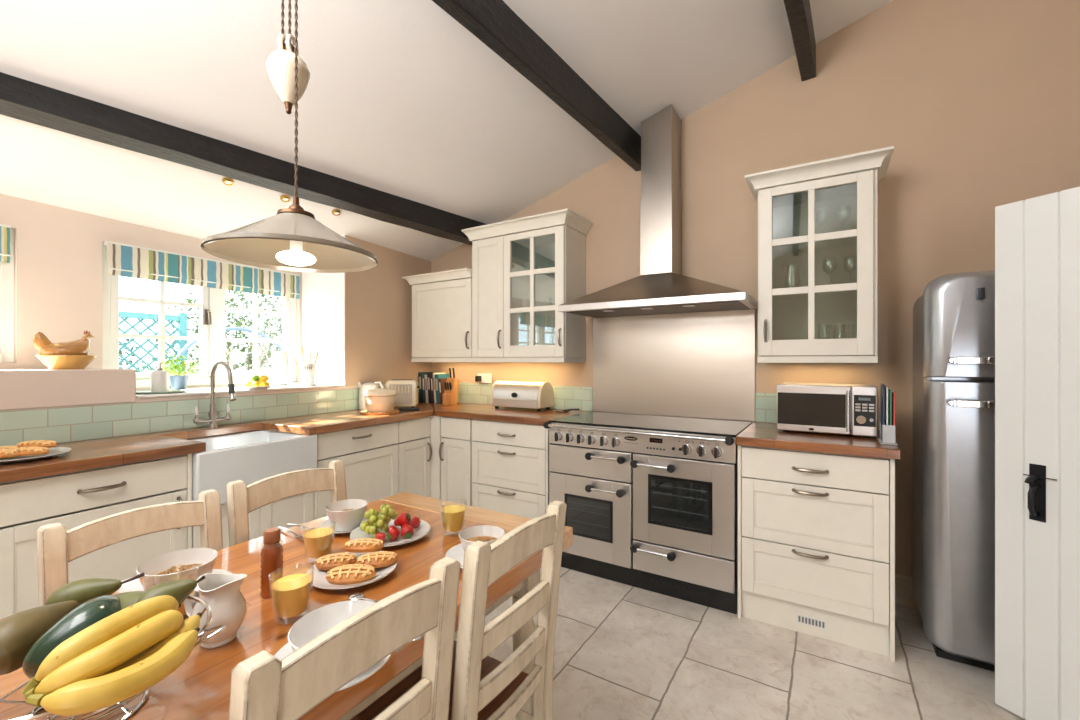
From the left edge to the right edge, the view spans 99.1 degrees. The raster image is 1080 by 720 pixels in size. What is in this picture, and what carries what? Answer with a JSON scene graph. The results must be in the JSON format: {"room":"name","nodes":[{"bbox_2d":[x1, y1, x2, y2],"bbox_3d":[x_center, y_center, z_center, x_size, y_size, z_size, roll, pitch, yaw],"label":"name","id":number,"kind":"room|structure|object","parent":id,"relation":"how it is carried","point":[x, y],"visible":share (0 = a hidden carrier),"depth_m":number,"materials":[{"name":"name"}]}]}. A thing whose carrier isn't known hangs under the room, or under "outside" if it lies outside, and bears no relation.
{"room":"kitchen","nodes":[
{"label":"kitchen","id":0,"kind":"room"},
{"bbox_2d":[169,375,188,388],"bbox_3d":[-2.191,0.130,2.792,0.096,0.085,0.096,0,0,32],"label":"pot","id":1,"kind":"object","parent":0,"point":[177,381],"depth_m":2.76,"materials":[{"name":"blue ceramic"}]},
{"bbox_2d":[3,235,430,443],"bbox_3d":[-2.508,-0.040,1.899,0.521,2.600,6.000,0,0,28],"label":"wall","id":2,"kind":"structure","parent":0,"point":[378,302],"depth_m":3.64,"materials":[{"name":"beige paint"}]},
{"bbox_2d":[0,368,135,410],"bbox_3d":[-3.068,0.122,0.825,0.504,0.165,3.577,0,0,28],"label":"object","id":3,"kind":"structure","parent":2,"relation":"attached to","point":[19,388],"depth_m":2.06,"materials":[{"name":"paint"}]},
{"bbox_2d":[32,330,96,369],"bbox_3d":[-2.246,-0.056,2.179,0.161,0.192,0.216,0,0,35],"label":"dish","id":4,"kind":"object","parent":3,"relation":"on","point":[72,354],"visible":0.96,"depth_m":2.13,"materials":[{"name":"brown ceramic"}]},
{"bbox_2d":[0,194,301,390],"bbox_3d":[-2.832,-0.315,2.016,0.200,1.150,5.900,0,0,28],"label":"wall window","id":5,"kind":"structure","parent":2,"relation":"in","point":[58,250],"depth_m":2.42,"materials":[{"name":"paint"}]},
{"bbox_2d":[0,224,10,262],"bbox_3d":[-2.853,-0.566,1.716,0.041,0.182,1.182,0,0,28],"label":"blind","id":6,"kind":"object","parent":5,"relation":"attached to","point":[5,230],"visible":1,"depth_m":2.21,"materials":[{"name":"fabric"}]},
{"bbox_2d":[0,229,13,362],"bbox_3d":[-2.916,-0.323,1.762,0.090,0.665,1.212,0,0,28],"label":"window","id":7,"kind":"structure","parent":5,"relation":"attached to","point":[6,269],"depth_m":2.26,"materials":[{"name":"white paint"}]},
{"bbox_2d":[102,242,295,387],"bbox_3d":[-2.190,-0.253,3.090,0.120,0.825,1.170,0,0,28],"label":"window","id":8,"kind":"structure","parent":5,"relation":"attached to","point":[211,305],"depth_m":3.04,"materials":[{"name":"white paint"}]},
{"bbox_2d":[104,241,299,298],"bbox_3d":[-2.137,-0.574,3.056,0.041,0.187,1.150,0,0,28],"label":"blind","id":9,"kind":"object","parent":5,"relation":"attached to","point":[125,260],"visible":1,"depth_m":2.92,"materials":[{"name":"fabric"}]},
{"bbox_2d":[0,385,418,445],"bbox_3d":[-2.314,0.285,1.700,0.010,0.157,5.630,0,0,28],"label":"tile backsplash","id":10,"kind":"structure","parent":2,"relation":"attached to","point":[78,423],"depth_m":2.33,"materials":[{"name":"green tile"}]},
{"bbox_2d":[136,383,344,397],"bbox_3d":[-1.933,0.179,2.941,0.511,0.012,1.223,0,0,28],"label":"trim","id":11,"kind":"structure","parent":2,"relation":"on","point":[190,391],"depth_m":2.79,"materials":[{"name":"white paint"}]},
{"bbox_2d":[136,389,186,393],"bbox_3d":[-2.054,0.167,2.487,0.236,0.012,0.236,0,0,32],"label":"tray","id":12,"kind":"object","parent":11,"relation":"on","point":[170,390],"visible":0.76,"depth_m":2.45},
{"bbox_2d":[151,363,168,391],"bbox_3d":[-2.054,0.088,2.487,0.074,0.160,0.074,0,0,32],"label":"soap dispenser","id":13,"kind":"object","parent":12,"relation":"on","point":[159,377],"visible":0.93,"depth_m":2.46,"materials":[{"name":"white ceramic"}]},
{"bbox_2d":[157,354,198,388],"bbox_3d":[-2.190,0.065,2.794,0.216,0.216,0.215,0,0,32],"label":"potted herb","id":14,"kind":"object","parent":11,"relation":"on","point":[178,381],"visible":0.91,"depth_m":2.76,"materials":[{"name":"green plant"}]},
{"bbox_2d":[272,343,292,385],"bbox_3d":[-1.821,0.022,3.247,0.143,0.301,0.140,0,0,32],"label":"paper towel roll","id":15,"kind":"object","parent":11,"relation":"on","point":[281,360],"visible":0.99,"depth_m":3.20,"materials":[{"name":"white paper"}]},
{"bbox_2d":[299,363,316,385],"bbox_3d":[-1.621,0.093,3.219,0.112,0.160,0.112,0,0,32],"label":"jar","id":16,"kind":"object","parent":11,"relation":"on","point":[308,371],"visible":0.98,"depth_m":3.18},
{"bbox_2d":[302,235,344,384],"bbox_3d":[-1.646,-0.378,3.485,0.488,1.124,0.006,0,0,28],"label":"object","id":17,"kind":"structure","parent":2,"relation":"attached to","point":[323,294],"depth_m":3.47,"materials":[{"name":"white paint"}]},
{"bbox_2d":[0,0,891,260],"bbox_3d":[-0.815,-1.546,0.763,5.330,1.692,5.870,0,0,32],"label":"ceiling","id":18,"kind":"structure","parent":0,"point":[400,98],"depth_m":2.23,"materials":[{"name":"white paint"}]},
{"bbox_2d":[0,72,486,244],"bbox_3d":[-2.132,-1.044,1.585,0.159,0.184,5.658,0,0,37],"label":"beam","id":19,"kind":"structure","parent":18,"relation":"attached to","point":[21,99],"depth_m":2.21,"materials":[{"name":"black paint"}]},
{"bbox_2d":[200,0,377,272],"bbox_3d":[-0.601,-0.859,1.133,0.380,1.245,0.380,0,0,32],"label":"pendant lamp","id":20,"kind":"object","parent":18,"relation":"hanging from","point":[292,239],"visible":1,"depth_m":1.15,"materials":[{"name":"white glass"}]},
{"bbox_2d":[432,0,640,170],"bbox_3d":[-0.929,-1.407,0.833,0.070,0.221,5.638,0,0,35],"label":"beam","id":21,"kind":"structure","parent":18,"relation":"attached to","point":[494,23],"depth_m":2.14,"materials":[{"name":"black paint"}]},
{"bbox_2d":[783,0,815,80],"bbox_3d":[-0.102,-1.704,0.316,0.077,0.215,5.641,0,0,35],"label":"beam","id":22,"kind":"structure","parent":18,"relation":"attached to","point":[799,15],"depth_m":2.29,"materials":[{"name":"black paint"}]},
{"bbox_2d":[455,567,1024,719],"bbox_3d":[-0.925,1.310,0.832,5.550,0.100,5.830,0,0,32],"label":"floor","id":23,"kind":"structure","parent":0,"point":[622,651],"depth_m":1.87,"materials":[{"name":"tile"}]},
{"bbox_2d":[0,454,191,618],"bbox_3d":[-1.897,0.834,1.897,0.551,0.852,0.591,0,0,28],"label":"base cabinet","id":24,"kind":"object","parent":23,"relation":"on","point":[72,499],"visible":0.31,"depth_m":1.74,"materials":[{"name":"beige paint"}]},
{"bbox_2d":[36,489,222,606],"bbox_3d":[-0.831,0.812,1.055,0.447,0.895,0.354,0,0,30],"label":"dining chair","id":25,"kind":"object","parent":23,"relation":"on","point":[57,546],"visible":0.36,"depth_m":1.11,"materials":[{"name":"beige paint"}]},
{"bbox_2d":[192,492,313,548],"bbox_3d":[-1.631,0.963,2.433,0.515,0.595,0.600,0,0,28],"label":"base cabinet","id":26,"kind":"object","parent":23,"relation":"on","point":[298,509],"visible":0.04,"depth_m":2.38,"materials":[{"name":"beige paint"}]},
{"bbox_2d":[0,492,572,719],"bbox_3d":[-0.660,0.887,0.890,0.750,0.745,1.710,0,0,31],"label":"dining table","id":27,"kind":"object","parent":23,"relation":"on","point":[199,688],"visible":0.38,"depth_m":0.98,"materials":[{"name":"brown wood"}]},
{"bbox_2d":[0,595,225,719],"bbox_3d":[-0.666,0.460,0.670,0.306,0.109,0.306,0,0,32],"label":"fruit basket","id":28,"kind":"object","parent":27,"relation":"on","point":[33,715],"visible":0.3,"depth_m":0.66,"materials":[{"name":"silver metal"}]},
{"bbox_2d":[0,600,78,674],"bbox_3d":[-0.758,0.403,0.675,0.071,0.072,0.118,0,0,-14],"label":"mango","id":29,"kind":"object","parent":28,"relation":"in","point":[19,631],"visible":0.77,"depth_m":0.65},
{"bbox_2d":[22,595,121,678],"bbox_3d":[-0.652,0.394,0.655,0.078,0.090,0.109,0,0,17],"label":"avocado","id":30,"kind":"object","parent":28,"relation":"in","point":[94,610],"visible":0.56,"depth_m":0.63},
{"bbox_2d":[45,572,144,604],"bbox_3d":[-0.756,0.399,0.788,0.124,0.060,0.057,0,0,-38],"label":"pear","id":31,"kind":"object","parent":28,"relation":"in","point":[81,591],"visible":0.67,"depth_m":0.77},
{"bbox_2d":[26,627,199,715],"bbox_3d":[-0.523,0.399,0.587,0.068,0.041,0.170,0,0,32],"label":"banana","id":32,"kind":"object","parent":28,"relation":"in","point":[97,693],"visible":1,"depth_m":0.56,"materials":[{"name":"food"}]},
{"bbox_2d":[115,591,144,608],"bbox_3d":[-0.655,0.387,0.718,0.158,0.057,0.056,0,0,14],"label":"pear","id":33,"kind":"object","parent":28,"relation":"in","point":[127,599],"visible":0.18,"depth_m":0.70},
{"bbox_2d":[136,575,204,603],"bbox_3d":[-0.580,0.372,0.720,0.051,0.057,0.084,0,0,39],"label":"pear","id":34,"kind":"object","parent":33,"relation":"on","point":[180,590],"visible":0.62,"depth_m":0.71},
{"bbox_2d":[101,612,201,675],"bbox_3d":[-0.543,0.404,0.613,0.052,0.047,0.184,0,0,29],"label":"banana","id":35,"kind":"object","parent":28,"relation":"in","point":[192,622],"visible":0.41,"depth_m":0.63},
{"bbox_2d":[22,595,180,694],"bbox_3d":[-0.569,0.367,0.617,0.036,0.058,0.170,0,0,19],"label":"banana","id":36,"kind":"object","parent":35,"relation":"on","point":[119,622],"visible":0.82,"depth_m":0.59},
{"bbox_2d":[24,610,184,698],"bbox_3d":[-0.548,0.377,0.600,0.050,0.047,0.162,0,0,27],"label":"banana","id":37,"kind":"object","parent":35,"relation":"on","point":[99,660],"visible":0.95,"depth_m":0.58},
{"bbox_2d":[133,569,231,605],"bbox_3d":[-0.782,0.505,1.000,0.196,0.019,0.196,0,0,32],"label":"plate","id":38,"kind":"object","parent":27,"relation":"on","point":[140,588],"visible":0.06,"depth_m":1.07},
{"bbox_2d":[136,548,217,595],"bbox_3d":[-0.784,0.470,1.000,0.140,0.073,0.140,0,0,32],"label":"bowl","id":39,"kind":"object","parent":38,"relation":"on","point":[185,564],"visible":0.68,"depth_m":1.01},
{"bbox_2d":[183,573,246,648],"bbox_3d":[-0.597,0.456,0.846,0.098,0.118,0.087,0,0,-35],"label":"milk jug","id":40,"kind":"object","parent":27,"relation":"on","point":[221,591],"visible":0.84,"depth_m":0.83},
{"bbox_2d":[260,527,283,598],"bbox_3d":[-0.592,0.444,1.017,0.046,0.142,0.046,0,0,32],"label":"bottle","id":41,"kind":"object","parent":27,"relation":"on","point":[271,554],"visible":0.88,"depth_m":1.00,"materials":[{"name":"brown glass"}]},
{"bbox_2d":[268,569,314,620],"bbox_3d":[-0.499,0.469,0.925,0.082,0.091,0.082,0,0,32],"label":"juice glass","id":42,"kind":"object","parent":27,"relation":"on","point":[290,593],"visible":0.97,"depth_m":0.90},
{"bbox_2d":[302,528,335,557],"bbox_3d":[-0.575,0.469,1.196,0.082,0.091,0.082,0,0,32],"label":"juice glass","id":43,"kind":"object","parent":27,"relation":"on","point":[318,542],"visible":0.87,"depth_m":1.17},
{"bbox_2d":[274,642,391,691],"bbox_3d":[-0.350,0.505,0.782,0.196,0.019,0.196,0,0,32],"label":"plate","id":44,"kind":"object","parent":27,"relation":"on","point":[286,649],"visible":0.09,"depth_m":0.75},
{"bbox_2d":[288,600,375,651],"bbox_3d":[-0.340,0.476,0.782,0.156,0.061,0.156,0,0,32],"label":"bowl","id":45,"kind":"object","parent":44,"relation":"on","point":[313,624],"visible":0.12,"depth_m":0.83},
{"bbox_2d":[319,517,367,534],"bbox_3d":[-0.592,0.505,1.410,0.156,0.019,0.156,0,0,32],"label":"plate","id":46,"kind":"object","parent":27,"relation":"on","point":[326,524],"visible":0.32,"depth_m":1.39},
{"bbox_2d":[325,499,367,530],"bbox_3d":[-0.590,0.473,1.406,0.120,0.067,0.120,0,0,32],"label":"bowl","id":47,"kind":"object","parent":46,"relation":"on","point":[344,515],"visible":0.99,"depth_m":1.38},
{"bbox_2d":[306,551,396,588],"bbox_3d":[-0.450,0.505,1.107,0.204,0.019,0.204,0,0,32],"label":"plate","id":48,"kind":"object","parent":27,"relation":"on","point":[319,581],"visible":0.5,"depth_m":1.07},
{"bbox_2d":[315,552,356,569],"bbox_3d":[-0.498,0.488,1.126,0.095,0.030,0.058,0,0,-17],"label":"pastry","id":49,"kind":"object","parent":48,"relation":"on","point":[327,562],"visible":0.95,"depth_m":1.11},
{"bbox_2d":[325,564,375,584],"bbox_3d":[-0.438,0.491,1.067,0.112,0.028,0.064,0,0,-7],"label":"pastry","id":50,"kind":"object","parent":48,"relation":"on","point":[348,574],"visible":1,"depth_m":1.05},
{"bbox_2d":[355,551,397,567],"bbox_3d":[-0.400,0.486,1.130,0.100,0.030,0.058,0,0,-13],"label":"pastry","id":51,"kind":"object","parent":48,"relation":"on","point":[377,559],"visible":0.93,"depth_m":1.11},
{"bbox_2d":[344,538,383,552],"bbox_3d":[-0.446,0.467,1.167,0.099,0.032,0.057,0,0,-11],"label":"pastry","id":52,"kind":"object","parent":51,"relation":"on","point":[362,545],"visible":1,"depth_m":1.15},
{"bbox_2d":[348,592,377,602],"bbox_3d":[-0.358,0.509,0.974,0.126,0.011,0.031,0,0,29],"label":"spoon","id":53,"kind":"object","parent":27,"relation":"on","point":[357,595],"visible":0.77,"depth_m":0.99,"materials":[{"name":"silver metal"}]},
{"bbox_2d":[350,519,429,546],"bbox_3d":[-0.436,0.505,1.346,0.224,0.019,0.224,0,0,32],"label":"plate","id":54,"kind":"object","parent":27,"relation":"on","point":[423,529],"visible":0.47,"depth_m":1.33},
{"bbox_2d":[360,502,396,537],"bbox_3d":[-0.475,0.460,1.355,0.103,0.090,0.106,0,0,32],"label":"grape bunch","id":55,"kind":"object","parent":54,"relation":"on","point":[376,520],"visible":0.98,"depth_m":1.33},
{"bbox_2d":[394,513,411,525],"bbox_3d":[-0.405,0.467,1.358,0.051,0.041,0.040,0,0,-4],"label":"strawberry","id":56,"kind":"object","parent":54,"relation":"on","point":[403,518],"visible":0.95,"depth_m":1.35,"materials":[{"name":"red plant"}]},
{"bbox_2d":[401,523,413,538],"bbox_3d":[-0.384,0.492,1.325,0.039,0.039,0.049,0,0,-31],"label":"strawberry","id":57,"kind":"object","parent":54,"relation":"on","point":[407,531],"visible":0.99,"depth_m":1.31,"materials":[{"name":"red plant"}]},
{"bbox_2d":[439,505,464,531],"bbox_3d":[-0.261,0.469,1.377,0.082,0.093,0.082,0,0,32],"label":"juice glass","id":58,"kind":"object","parent":27,"relation":"on","point":[452,516],"visible":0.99,"depth_m":1.35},
{"bbox_2d":[445,543,463,568],"bbox_3d":[-0.155,0.505,1.188,0.176,0.019,0.176,0,0,32],"label":"plate","id":59,"kind":"object","parent":27,"relation":"on","point":[456,552],"visible":0.17,"depth_m":1.20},
{"bbox_2d":[459,525,504,549],"bbox_3d":[-0.151,0.477,1.196,0.120,0.059,0.120,0,0,32],"label":"bowl","id":60,"kind":"object","parent":59,"relation":"on","point":[488,534],"visible":0.44,"depth_m":1.23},
{"bbox_2d":[226,460,346,546],"bbox_3d":[-0.633,0.807,1.391,0.449,0.905,0.370,0,0,31],"label":"dining chair","id":61,"kind":"object","parent":23,"relation":"on","point":[242,498],"visible":0.18,"depth_m":1.44,"materials":[{"name":"beige paint"}]},
{"bbox_2d":[260,422,397,519],"bbox_3d":[-1.323,0.834,2.970,0.551,0.852,0.634,0,0,28],"label":"base cabinet","id":62,"kind":"object","parent":23,"relation":"on","point":[369,454],"visible":0.34,"depth_m":2.88,"materials":[{"name":"beige paint"}]},
{"bbox_2d":[229,557,460,719],"bbox_3d":[-0.422,0.804,0.778,0.450,0.912,0.354,0,0,32],"label":"dining chair","id":63,"kind":"object","parent":23,"relation":"on","point":[264,686],"visible":1,"depth_m":0.65,"materials":[{"name":"beige paint"}]},
{"bbox_2d":[397,417,431,496],"bbox_3d":[-1.098,0.834,3.392,0.551,0.852,0.318,0,0,28],"label":"base cabinet","id":64,"kind":"object","parent":23,"relation":"on","point":[414,446],"visible":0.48,"depth_m":3.28,"materials":[{"name":"beige paint"}]},
{"bbox_2d":[430,415,441,499],"bbox_3d":[-0.788,0.834,3.441,0.120,0.852,0.044,0,0,14],"label":"post","id":65,"kind":"object","parent":23,"relation":"on","point":[435,421],"visible":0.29,"depth_m":3.42,"materials":[{"name":"beige paint"}]},
{"bbox_2d":[439,416,472,505],"bbox_3d":[-0.489,0.834,3.539,0.300,0.852,0.556,0,0,32],"label":"base cabinet","id":66,"kind":"object","parent":23,"relation":"on","point":[455,448],"visible":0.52,"depth_m":3.33,"materials":[{"name":"beige paint"}]},
{"bbox_2d":[351,501,566,719],"bbox_3d":[-0.213,0.807,1.133,0.449,0.905,0.354,0,0,32],"label":"dining chair","id":67,"kind":"object","parent":23,"relation":"on","point":[483,687],"visible":0.88,"depth_m":1.03,"materials":[{"name":"beige paint"}]},
{"bbox_2d":[472,419,550,518],"bbox_3d":[-0.089,0.834,3.289,0.630,0.852,0.556,0,0,32],"label":"base cabinet","id":68,"kind":"object","parent":23,"relation":"on","point":[510,461],"visible":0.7,"depth_m":3.07,"materials":[{"name":"beige paint"}]},
{"bbox_2d":[433,403,588,424],"bbox_3d":[-0.447,0.386,3.521,1.566,0.042,0.542,0,0,32],"label":"countertop","id":69,"kind":"structure","parent":68,"relation":"on","point":[461,410],"depth_m":3.26,"materials":[{"name":"brown wood"}]},
{"bbox_2d":[435,374,448,403],"bbox_3d":[-0.840,0.238,3.980,0.063,0.252,0.141,0,0,32],"label":"book","id":70,"kind":"object","parent":69,"relation":"on","point":[437,376],"visible":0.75,"depth_m":3.92,"materials":[{"name":"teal paper"}]},
{"bbox_2d":[443,368,458,405],"bbox_3d":[-0.740,0.210,3.824,0.079,0.309,0.126,0,0,24],"label":"knife block","id":71,"kind":"object","parent":69,"relation":"on","point":[450,396],"visible":1,"depth_m":3.80,"materials":[{"name":"brown wood"}]},
{"bbox_2d":[490,380,553,410],"bbox_3d":[-0.140,0.258,3.494,0.454,0.214,0.210,0,0,32],"label":"bin","id":72,"kind":"object","parent":69,"relation":"on","point":[519,394],"visible":1,"depth_m":3.41,"materials":[{"name":"beige metal"}]},
{"bbox_2d":[543,411,752,613],"bbox_3d":[0.642,0.811,2.763,1.081,0.897,0.643,0,0,32],"label":"range cooker","id":73,"kind":"object","parent":23,"relation":"on","point":[651,501],"visible":0.97,"depth_m":2.50,"materials":[{"name":"silver metal"}]},
{"bbox_2d":[738,445,894,661],"bbox_3d":[1.375,0.834,2.327,0.613,0.852,0.636,0,0,32],"label":"base cabinet","id":74,"kind":"object","parent":23,"relation":"on","point":[816,530],"visible":0.94,"depth_m":2.07,"materials":[{"name":"beige paint"}]},
{"bbox_2d":[797,614,826,629],"bbox_3d":[1.245,1.195,2.109,0.120,0.040,0.004,0,0,32],"label":"vent grille","id":75,"kind":"object","parent":74,"relation":"attached to","point":[808,621],"depth_m":2.11,"materials":[{"name":"white plastic"}]},
{"bbox_2d":[736,422,900,459],"bbox_3d":[1.383,0.386,2.326,0.634,0.042,0.630,0,0,32],"label":"countertop","id":76,"kind":"structure","parent":74,"relation":"on","point":[757,434],"depth_m":2.12,"materials":[{"name":"brown wood"}]},
{"bbox_2d":[776,382,877,437],"bbox_3d":[1.469,0.242,2.366,0.420,0.245,0.358,0,0,33],"label":"microwave","id":77,"kind":"object","parent":76,"relation":"on","point":[831,408],"visible":1,"depth_m":2.23,"materials":[{"name":"metal"}]},
{"bbox_2d":[878,422,897,445],"bbox_3d":[1.555,0.322,2.059,0.060,0.085,0.150,0,0,32],"label":"stand","id":78,"kind":"object","parent":76,"relation":"on","point":[888,431],"visible":0.93,"depth_m":2.01,"materials":[{"name":"grey plastic"}]},
{"bbox_2d":[881,384,884,439],"bbox_3d":[1.539,0.230,2.066,0.006,0.254,0.101,0,0,32],"label":"chopping board","id":79,"kind":"object","parent":78,"relation":"in","point":[882,385],"visible":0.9,"depth_m":2.04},
{"bbox_2d":[888,389,891,424],"bbox_3d":[1.560,0.241,2.053,0.006,0.230,0.101,0,0,32],"label":"chopping board","id":80,"kind":"object","parent":78,"relation":"in","point":[889,390],"visible":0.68,"depth_m":2.03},
{"bbox_2d":[913,270,994,671],"bbox_3d":[1.955,0.449,1.911,0.600,1.622,0.526,0,0,32],"label":"refrigerator","id":81,"kind":"object","parent":23,"relation":"on","point":[954,315],"visible":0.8,"depth_m":1.84,"materials":[{"name":"silver metal"}]},
{"bbox_2d":[995,186,1079,719],"bbox_3d":[1.786,0.343,1.331,0.111,1.810,0.737,0,0,-21],"label":"door","id":82,"kind":"structure","parent":23,"relation":"on","point":[1037,239],"depth_m":1.56,"materials":[{"name":"paint"}]},
{"bbox_3d":[-2.180,0.834,1.366,0.551,0.852,0.608,0,0,28],"label":"base cabinet","id":83,"kind":"object","parent":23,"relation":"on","visible":0},
{"bbox_2d":[0,403,433,482],"bbox_3d":[-1.544,0.385,2.559,0.536,0.044,3.363,0,0,28],"label":"countertop","id":84,"kind":"structure","parent":83,"relation":"on","point":[106,452],"depth_m":2.06,"materials":[{"name":"brown wood"}]},
{"bbox_2d":[0,447,71,463],"bbox_3d":[-1.934,0.355,1.711,0.270,0.019,0.270,0,0,32],"label":"plate","id":85,"kind":"object","parent":84,"relation":"on","point":[53,451],"visible":0.68,"depth_m":1.70,"materials":[{"name":"white ceramic"}]},
{"bbox_2d":[0,449,17,457],"bbox_3d":[-1.964,0.335,1.671,0.130,0.028,0.060,0,0,-9],"label":"waffle","id":86,"kind":"object","parent":85,"relation":"on","point":[4,453],"visible":1,"depth_m":1.66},
{"bbox_2d":[0,445,18,448],"bbox_3d":[-1.994,0.333,1.731,0.130,0.028,0.060,0,0,-6],"label":"waffle","id":87,"kind":"object","parent":85,"relation":"on","point":[11,446],"visible":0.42,"depth_m":1.72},
{"bbox_2d":[11,447,48,455],"bbox_3d":[-1.899,0.333,1.706,0.130,0.028,0.060,0,0,-11],"label":"pastry","id":88,"kind":"object","parent":85,"relation":"on","point":[22,451],"visible":0.92,"depth_m":1.69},
{"bbox_2d":[17,440,56,447],"bbox_3d":[-1.919,0.317,1.756,0.130,0.028,0.060,0,0,-6],"label":"pastry","id":89,"kind":"object","parent":88,"relation":"on","point":[33,443],"visible":0.84,"depth_m":1.74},
{"bbox_2d":[193,361,235,427],"bbox_3d":[-1.718,0.182,2.486,0.234,0.366,0.187,0,0,28],"label":"tap","id":90,"kind":"object","parent":84,"relation":"on","point":[212,414],"visible":1,"depth_m":2.51,"materials":[{"name":"silver metal"}]},
{"bbox_2d":[192,430,316,503],"bbox_3d":[-1.567,0.535,2.398,0.440,0.253,0.594,0,0,28],"label":"sink","id":91,"kind":"object","parent":84,"relation":"in","point":[248,457],"visible":0.6,"depth_m":2.29,"materials":[{"name":"white ceramic"}]},
{"bbox_2d":[358,381,383,409],"bbox_3d":[-1.278,0.258,3.461,0.167,0.213,0.158,0,0,-31],"label":"kettle","id":92,"kind":"object","parent":84,"relation":"on","point":[369,385],"visible":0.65,"depth_m":3.41,"materials":[{"name":"white plastic"}]},
{"bbox_2d":[360,409,399,414],"bbox_3d":[-1.122,0.357,3.224,0.264,0.014,0.264,0,0,32],"label":"board","id":93,"kind":"object","parent":84,"relation":"on","point":[394,411],"visible":0.73,"depth_m":3.13,"materials":[{"name":"brown wood"}]},
{"bbox_2d":[363,388,396,411],"bbox_3d":[-1.122,0.270,3.224,0.226,0.160,0.226,0,0,32],"label":"crock","id":94,"kind":"object","parent":93,"relation":"on","point":[376,399],"visible":1,"depth_m":3.14,"materials":[{"name":"beige ceramic"}]},
{"bbox_2d":[364,396,394,411],"bbox_3d":[-1.122,0.296,3.224,0.208,0.107,0.208,0,0,32],"label":"pot","id":95,"kind":"object","parent":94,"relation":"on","point":[372,403],"depth_m":3.14,"materials":[{"name":"beige ceramic"}]},
{"bbox_2d":[385,379,419,407],"bbox_3d":[-1.077,0.256,3.625,0.250,0.217,0.179,0,0,-10],"label":"toaster","id":96,"kind":"object","parent":84,"relation":"on","point":[406,389],"visible":0.77,"depth_m":3.55,"materials":[{"name":"beige metal"}]},
{"bbox_2d":[418,372,432,402],"bbox_3d":[-1.010,0.231,4.086,0.059,0.267,0.141,0,0,32],"label":"book","id":97,"kind":"object","parent":84,"relation":"on","point":[419,373],"visible":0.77,"depth_m":4.03,"materials":[{"name":"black paper"}]},
{"bbox_2d":[431,0,1079,575],"bbox_3d":[0.556,-0.488,3.296,5.450,3.497,0.120,0,0,32],"label":"wall","id":98,"kind":"structure","parent":0,"point":[977,102],"depth_m":2.41,"materials":[{"name":"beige paint"}]},
{"bbox_2d":[402,268,473,361],"bbox_3d":[-0.753,-0.346,3.813,0.712,0.712,0.380,0,0,32],"label":"upper cabinet","id":99,"kind":"object","parent":98,"relation":"attached to","point":[442,300],"visible":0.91,"depth_m":3.68,"materials":[{"name":"beige paint"}]},
{"bbox_2d":[475,373,491,382],"bbox_3d":[-0.473,0.145,3.829,0.150,0.080,0.045,0,0,32],"label":"wall socket","id":100,"kind":"object","parent":98,"relation":"attached to","point":[481,378],"visible":1,"depth_m":3.83,"materials":[{"name":"white plastic"}]},
{"bbox_2d":[458,383,592,410],"bbox_3d":[-0.296,0.277,3.753,1.600,0.175,0.008,0,0,32],"label":"trim","id":101,"kind":"structure","parent":98,"relation":"attached to","point":[565,397],"depth_m":3.48,"materials":[{"name":"green tile"}]},
{"bbox_2d":[461,209,592,361],"bbox_3d":[-0.108,-0.493,3.411,0.915,1.007,0.380,0,0,32],"label":"upper cabinet","id":102,"kind":"object","parent":98,"relation":"attached to","point":[503,330],"visible":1,"depth_m":3.35,"materials":[{"name":"beige paint"}]},
{"bbox_2d":[558,104,757,317],"bbox_3d":[0.710,-0.937,2.834,1.095,1.262,0.499,0,0,32],"label":"hood","id":103,"kind":"object","parent":98,"relation":"attached to","point":[661,287],"visible":0.98,"depth_m":2.83,"materials":[{"name":"metal"}]},
{"bbox_2d":[593,309,754,420],"bbox_3d":[0.837,0.025,3.042,1.068,0.671,0.011,0,0,32],"label":"backsplash","id":104,"kind":"structure","parent":98,"relation":"attached to","point":[697,364],"depth_m":3.00,"materials":[{"name":"metal"}]},
{"bbox_2d":[755,392,775,422],"bbox_3d":[1.539,0.277,2.606,0.580,0.175,0.008,0,0,32],"label":"tile backsplash","id":105,"kind":"structure","parent":98,"relation":"attached to","point":[765,403],"depth_m":2.73,"materials":[{"name":"green tile"}]},
{"bbox_2d":[745,146,893,362],"bbox_3d":[1.454,-0.487,2.435,0.631,0.995,0.380,0,0,32],"label":"upper cabinet","id":106,"kind":"object","parent":98,"relation":"attached to","point":[789,198],"visible":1,"depth_m":2.43,"materials":[{"name":"beige paint"}]},
{"bbox_2d":[895,573,916,606],"bbox_3d":[2.321,1.185,2.112,1.199,0.150,0.018,0,0,32],"label":"baseboard","id":107,"kind":"structure","parent":98,"relation":"attached to","point":[903,583],"depth_m":2.38,"materials":[{"name":"white paint"}]},
{"label":"outside","id":108,"kind":"structure","parent":0,"visible":0},
{"bbox_3d":[-7.442,1.710,7.009,11.950,0.100,20.000,0,0,32],"label":"ground","id":109,"kind":"structure","parent":108,"visible":0},
{"bbox_2d":[119,325,142,372],"bbox_3d":[-6.127,0.357,5.643,1.978,2.623,1.948,0,0,0],"label":"shrub","id":110,"kind":"object","parent":109,"relation":"on","point":[126,339],"visible":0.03,"depth_m":6.10,"materials":[{"name":"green plant"}]},
{"bbox_2d":[119,311,186,372],"bbox_3d":[-4.937,0.565,3.593,0.071,2.210,3.770,0,0,28],"label":"fence","id":111,"kind":"object","parent":109,"relation":"on","point":[181,318],"visible":0.23,"depth_m":4.96,"materials":[{"name":"teal paint"}]},
{"bbox_2d":[141,289,281,372],"bbox_3d":[-4.395,0.187,6.979,2.518,2.964,2.542,0,0,39],"label":"shrub","id":112,"kind":"object","parent":109,"relation":"on","point":[266,350],"visible":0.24,"depth_m":6.55,"materials":[{"name":"green plant"}]},
{"bbox_2d":[169,327,280,368],"bbox_3d":[-3.653,0.624,5.572,0.044,2.072,1.544,0,0,28],"label":"arch","id":113,"kind":"object","parent":109,"relation":"on","point":[192,342],"visible":0.28,"depth_m":5.50,"materials":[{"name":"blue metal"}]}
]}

